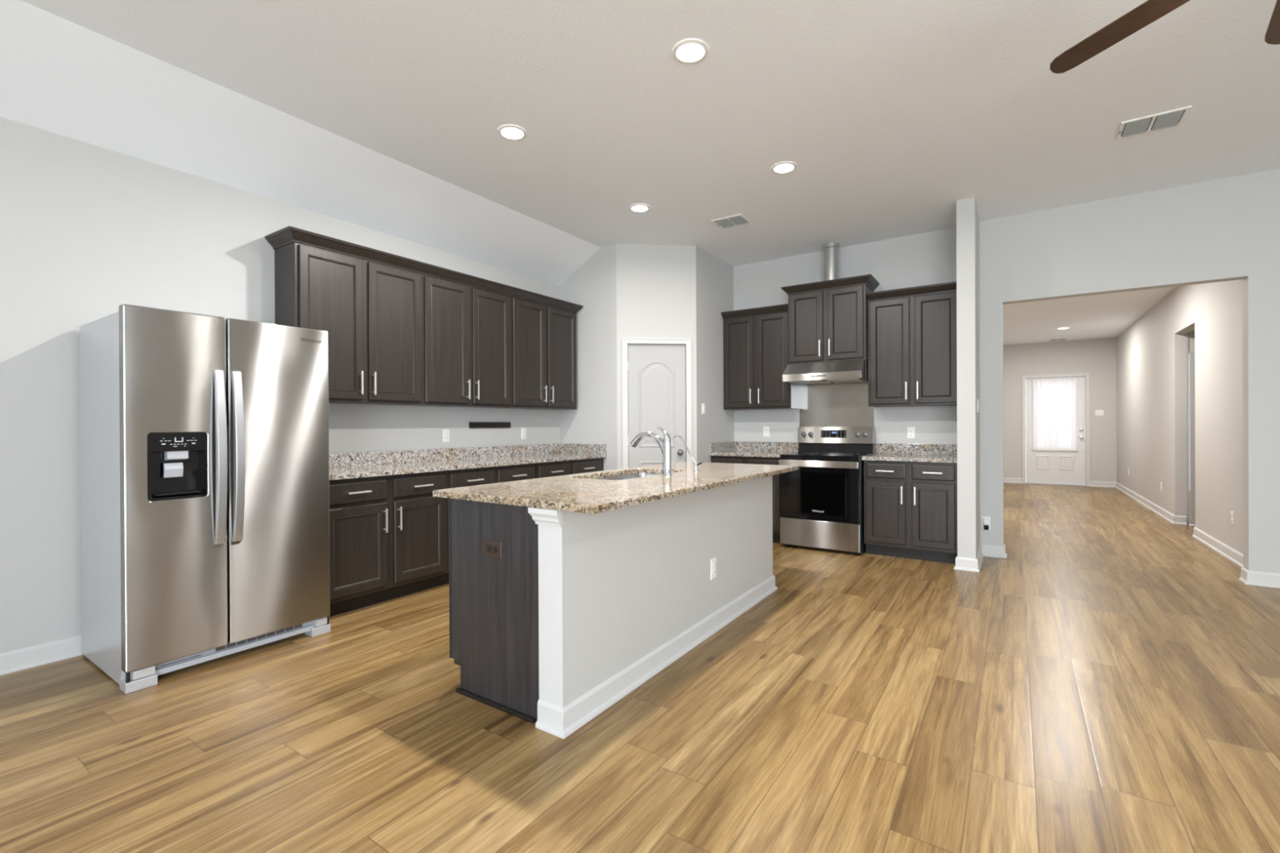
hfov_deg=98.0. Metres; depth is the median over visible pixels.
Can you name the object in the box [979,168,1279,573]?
wall
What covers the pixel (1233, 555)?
baseboard
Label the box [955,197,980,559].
wall
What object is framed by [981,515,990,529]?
power outlet
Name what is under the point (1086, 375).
trim
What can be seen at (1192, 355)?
door
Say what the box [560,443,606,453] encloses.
backsplash
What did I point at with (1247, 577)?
baseboard
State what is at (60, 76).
ceiling
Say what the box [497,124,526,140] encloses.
recessed light
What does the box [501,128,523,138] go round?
diffuser
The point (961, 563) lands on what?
baseboard
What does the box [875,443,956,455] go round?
backsplash
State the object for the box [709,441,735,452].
backsplash
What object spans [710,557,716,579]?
power outlet
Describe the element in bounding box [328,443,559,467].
backsplash
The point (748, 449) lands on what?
countertop
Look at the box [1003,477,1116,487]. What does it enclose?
baseboard
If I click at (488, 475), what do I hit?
base cabinet
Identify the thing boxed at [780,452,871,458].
cooktop
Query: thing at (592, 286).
wall
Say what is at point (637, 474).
sink
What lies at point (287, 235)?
crown molding
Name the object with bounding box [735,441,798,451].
backsplash
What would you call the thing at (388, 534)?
base cabinet
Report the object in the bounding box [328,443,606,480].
countertop
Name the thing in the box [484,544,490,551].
socket
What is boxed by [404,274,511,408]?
upper cabinet
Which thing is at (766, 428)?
power outlet
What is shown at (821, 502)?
range
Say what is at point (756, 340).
upper cabinet
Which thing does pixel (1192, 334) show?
wall
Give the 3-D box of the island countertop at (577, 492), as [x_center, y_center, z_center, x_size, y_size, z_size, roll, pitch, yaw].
[0.090,0.305,3.305,0.962,0.030,2.367,0,0,34]
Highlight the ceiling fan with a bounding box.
[1049,0,1279,73]
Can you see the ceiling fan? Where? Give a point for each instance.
(1150, 11)
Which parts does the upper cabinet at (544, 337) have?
door, door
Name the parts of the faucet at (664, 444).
spout, lever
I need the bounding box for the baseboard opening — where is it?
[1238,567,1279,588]
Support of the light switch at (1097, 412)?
attached to the wall at (1097, 357)
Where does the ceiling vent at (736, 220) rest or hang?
in the ceiling at (890, 114)
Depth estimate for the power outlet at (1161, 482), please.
7.25 m
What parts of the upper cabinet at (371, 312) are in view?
door, handle, handle, door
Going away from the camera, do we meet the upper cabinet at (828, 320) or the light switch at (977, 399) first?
the light switch at (977, 399)
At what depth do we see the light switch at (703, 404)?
5.88 m
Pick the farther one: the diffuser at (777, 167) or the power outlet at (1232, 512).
the power outlet at (1232, 512)
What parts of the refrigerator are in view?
freezer door, handle, handle, fridge door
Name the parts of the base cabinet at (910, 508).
handle, drawer, door, handle, handle, drawer, door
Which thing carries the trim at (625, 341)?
attached to the wall at (656, 284)
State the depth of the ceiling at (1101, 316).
8.35 m
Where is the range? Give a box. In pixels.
[778,426,875,554]
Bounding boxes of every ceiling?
[0,0,599,285]
[20,0,1279,266]
[1003,286,1176,345]
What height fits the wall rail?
0.056 m
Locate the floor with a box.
[0,482,1279,852]
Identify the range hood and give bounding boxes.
[782,359,868,384]
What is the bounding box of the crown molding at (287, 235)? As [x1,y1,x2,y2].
[264,226,582,312]
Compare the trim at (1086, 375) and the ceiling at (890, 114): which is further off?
the trim at (1086, 375)
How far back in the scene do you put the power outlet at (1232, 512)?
4.88 m
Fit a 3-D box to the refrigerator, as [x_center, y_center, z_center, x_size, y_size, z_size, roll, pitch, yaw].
[-2.385,0.328,3.108,0.819,1.776,0.916,0,0,34]
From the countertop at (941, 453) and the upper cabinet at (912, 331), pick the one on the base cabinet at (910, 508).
the countertop at (941, 453)
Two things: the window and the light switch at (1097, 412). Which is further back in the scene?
the window
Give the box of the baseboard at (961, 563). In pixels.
[953,543,1007,572]
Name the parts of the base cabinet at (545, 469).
drawer, handle, drawer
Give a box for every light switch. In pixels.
[702,403,705,414]
[977,399,978,412]
[1094,409,1104,416]
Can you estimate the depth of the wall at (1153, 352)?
6.59 m
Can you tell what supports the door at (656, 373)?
in the wall at (656, 284)
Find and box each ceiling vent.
[711,213,751,229]
[1048,337,1066,341]
[1115,105,1191,139]
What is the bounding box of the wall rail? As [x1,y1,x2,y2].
[468,422,511,428]
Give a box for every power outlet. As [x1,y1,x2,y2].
[442,428,449,442]
[482,538,502,558]
[520,427,526,439]
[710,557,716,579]
[763,426,769,436]
[906,426,915,439]
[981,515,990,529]
[1160,481,1162,491]
[1231,511,1234,525]
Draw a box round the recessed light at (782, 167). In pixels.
[771,161,796,173]
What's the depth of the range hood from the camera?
5.46 m
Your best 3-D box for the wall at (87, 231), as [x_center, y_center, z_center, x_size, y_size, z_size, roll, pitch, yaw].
[-2.733,-0.159,3.492,0.120,2.752,9.585,0,0,34]
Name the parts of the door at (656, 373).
knob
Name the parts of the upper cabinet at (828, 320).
door, crown, door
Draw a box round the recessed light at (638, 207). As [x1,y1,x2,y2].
[629,203,649,212]
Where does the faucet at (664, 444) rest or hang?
on the island countertop at (577, 492)
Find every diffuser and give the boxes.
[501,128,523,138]
[631,205,647,211]
[676,43,704,61]
[773,164,794,172]
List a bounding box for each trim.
[622,337,692,468]
[1022,373,1090,486]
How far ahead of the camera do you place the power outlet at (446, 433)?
4.90 m
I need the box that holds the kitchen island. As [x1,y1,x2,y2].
[448,475,777,738]
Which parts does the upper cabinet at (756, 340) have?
door, handle, crown, handle, door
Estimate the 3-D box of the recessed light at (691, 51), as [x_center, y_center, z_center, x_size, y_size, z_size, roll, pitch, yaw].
[0.251,-1.859,2.764,0.180,0.010,0.180,0,0,34]
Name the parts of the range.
knob, handle, oven door, drawer, control panel, knob, knob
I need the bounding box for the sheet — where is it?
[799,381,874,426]
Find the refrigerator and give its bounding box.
[79,303,330,693]
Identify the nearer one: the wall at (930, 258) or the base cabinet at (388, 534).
the base cabinet at (388, 534)
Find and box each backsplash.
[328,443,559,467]
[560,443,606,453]
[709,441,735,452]
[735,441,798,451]
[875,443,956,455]
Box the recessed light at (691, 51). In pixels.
[672,38,708,63]
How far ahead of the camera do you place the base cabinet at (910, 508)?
4.94 m
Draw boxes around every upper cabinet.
[274,241,422,405]
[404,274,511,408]
[498,296,576,409]
[720,303,799,409]
[781,274,879,364]
[866,281,956,407]
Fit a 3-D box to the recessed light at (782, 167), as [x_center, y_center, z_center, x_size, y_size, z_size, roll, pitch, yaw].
[1.039,-1.866,4.017,0.180,0.010,0.180,0,0,34]
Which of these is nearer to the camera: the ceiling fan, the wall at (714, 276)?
the ceiling fan
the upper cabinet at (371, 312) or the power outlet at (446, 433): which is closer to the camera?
the upper cabinet at (371, 312)
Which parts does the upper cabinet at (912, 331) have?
door, handle, crown, handle, door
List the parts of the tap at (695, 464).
spout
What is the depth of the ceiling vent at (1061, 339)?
10.63 m
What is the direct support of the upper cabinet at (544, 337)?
attached to the wall at (87, 231)
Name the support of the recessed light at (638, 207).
in the ceiling at (890, 114)
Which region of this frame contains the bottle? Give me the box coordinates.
[983,524,988,529]
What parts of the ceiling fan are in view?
blade, blade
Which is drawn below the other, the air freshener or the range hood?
the air freshener
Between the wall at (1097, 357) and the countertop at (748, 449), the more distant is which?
the wall at (1097, 357)
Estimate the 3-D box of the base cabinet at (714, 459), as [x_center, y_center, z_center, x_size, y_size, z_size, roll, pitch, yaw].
[1.256,0.752,6.042,0.797,0.879,0.662,0,0,34]
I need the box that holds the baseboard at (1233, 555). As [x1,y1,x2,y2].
[1115,482,1243,567]
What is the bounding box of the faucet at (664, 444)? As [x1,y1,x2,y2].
[630,426,672,476]
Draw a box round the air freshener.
[983,518,988,529]
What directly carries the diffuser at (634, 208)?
attached to the recessed light at (638, 207)
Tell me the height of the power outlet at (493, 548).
0.072 m
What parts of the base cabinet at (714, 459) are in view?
drawer, drawer, door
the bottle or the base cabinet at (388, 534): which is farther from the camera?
the bottle
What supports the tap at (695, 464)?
on the island countertop at (577, 492)
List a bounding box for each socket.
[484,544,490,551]
[491,545,497,553]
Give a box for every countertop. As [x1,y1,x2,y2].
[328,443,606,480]
[432,461,799,514]
[709,441,798,457]
[862,443,956,462]
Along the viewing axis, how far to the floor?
2.19 m
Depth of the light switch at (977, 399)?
4.77 m
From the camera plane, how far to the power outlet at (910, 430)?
5.48 m
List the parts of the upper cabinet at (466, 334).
door, handle, handle, door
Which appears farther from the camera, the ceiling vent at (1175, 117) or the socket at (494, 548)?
the ceiling vent at (1175, 117)
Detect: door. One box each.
[627,344,685,467]
[1025,376,1085,485]
[1189,352,1195,524]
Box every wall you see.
[0,116,559,653]
[559,244,617,470]
[616,244,697,469]
[695,245,733,462]
[733,227,956,453]
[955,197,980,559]
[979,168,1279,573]
[1003,337,1116,485]
[1116,279,1243,554]
[1186,329,1195,524]
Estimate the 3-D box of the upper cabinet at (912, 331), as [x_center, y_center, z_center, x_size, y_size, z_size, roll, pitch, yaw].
[2.617,-0.746,5.312,0.785,1.099,0.343,0,0,34]
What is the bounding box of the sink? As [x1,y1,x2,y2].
[592,472,662,479]
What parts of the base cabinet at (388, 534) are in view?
drawer, door, handle, handle, handle, drawer, door, handle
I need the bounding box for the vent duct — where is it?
[822,242,839,280]
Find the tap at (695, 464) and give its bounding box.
[672,435,702,471]
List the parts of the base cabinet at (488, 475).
drawer, handle, drawer, handle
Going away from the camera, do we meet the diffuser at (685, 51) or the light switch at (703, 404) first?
the diffuser at (685, 51)
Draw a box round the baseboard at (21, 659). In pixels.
[0,635,83,675]
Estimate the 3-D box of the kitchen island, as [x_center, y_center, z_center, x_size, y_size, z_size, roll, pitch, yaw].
[0.032,0.763,3.336,0.777,0.884,2.347,0,0,34]
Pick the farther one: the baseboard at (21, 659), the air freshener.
the air freshener
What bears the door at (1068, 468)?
in the wall at (1097, 357)
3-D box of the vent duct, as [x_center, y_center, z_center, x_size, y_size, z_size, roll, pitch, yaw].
[1.981,-1.646,5.760,0.164,0.468,0.164,0,0,34]
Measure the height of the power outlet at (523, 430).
0.118 m
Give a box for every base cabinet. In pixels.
[328,471,447,617]
[441,463,535,585]
[535,457,604,478]
[711,455,780,542]
[863,460,957,564]
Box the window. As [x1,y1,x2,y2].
[1031,377,1078,451]
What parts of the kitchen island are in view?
panel, shoe moulding, cap moulding, baseboard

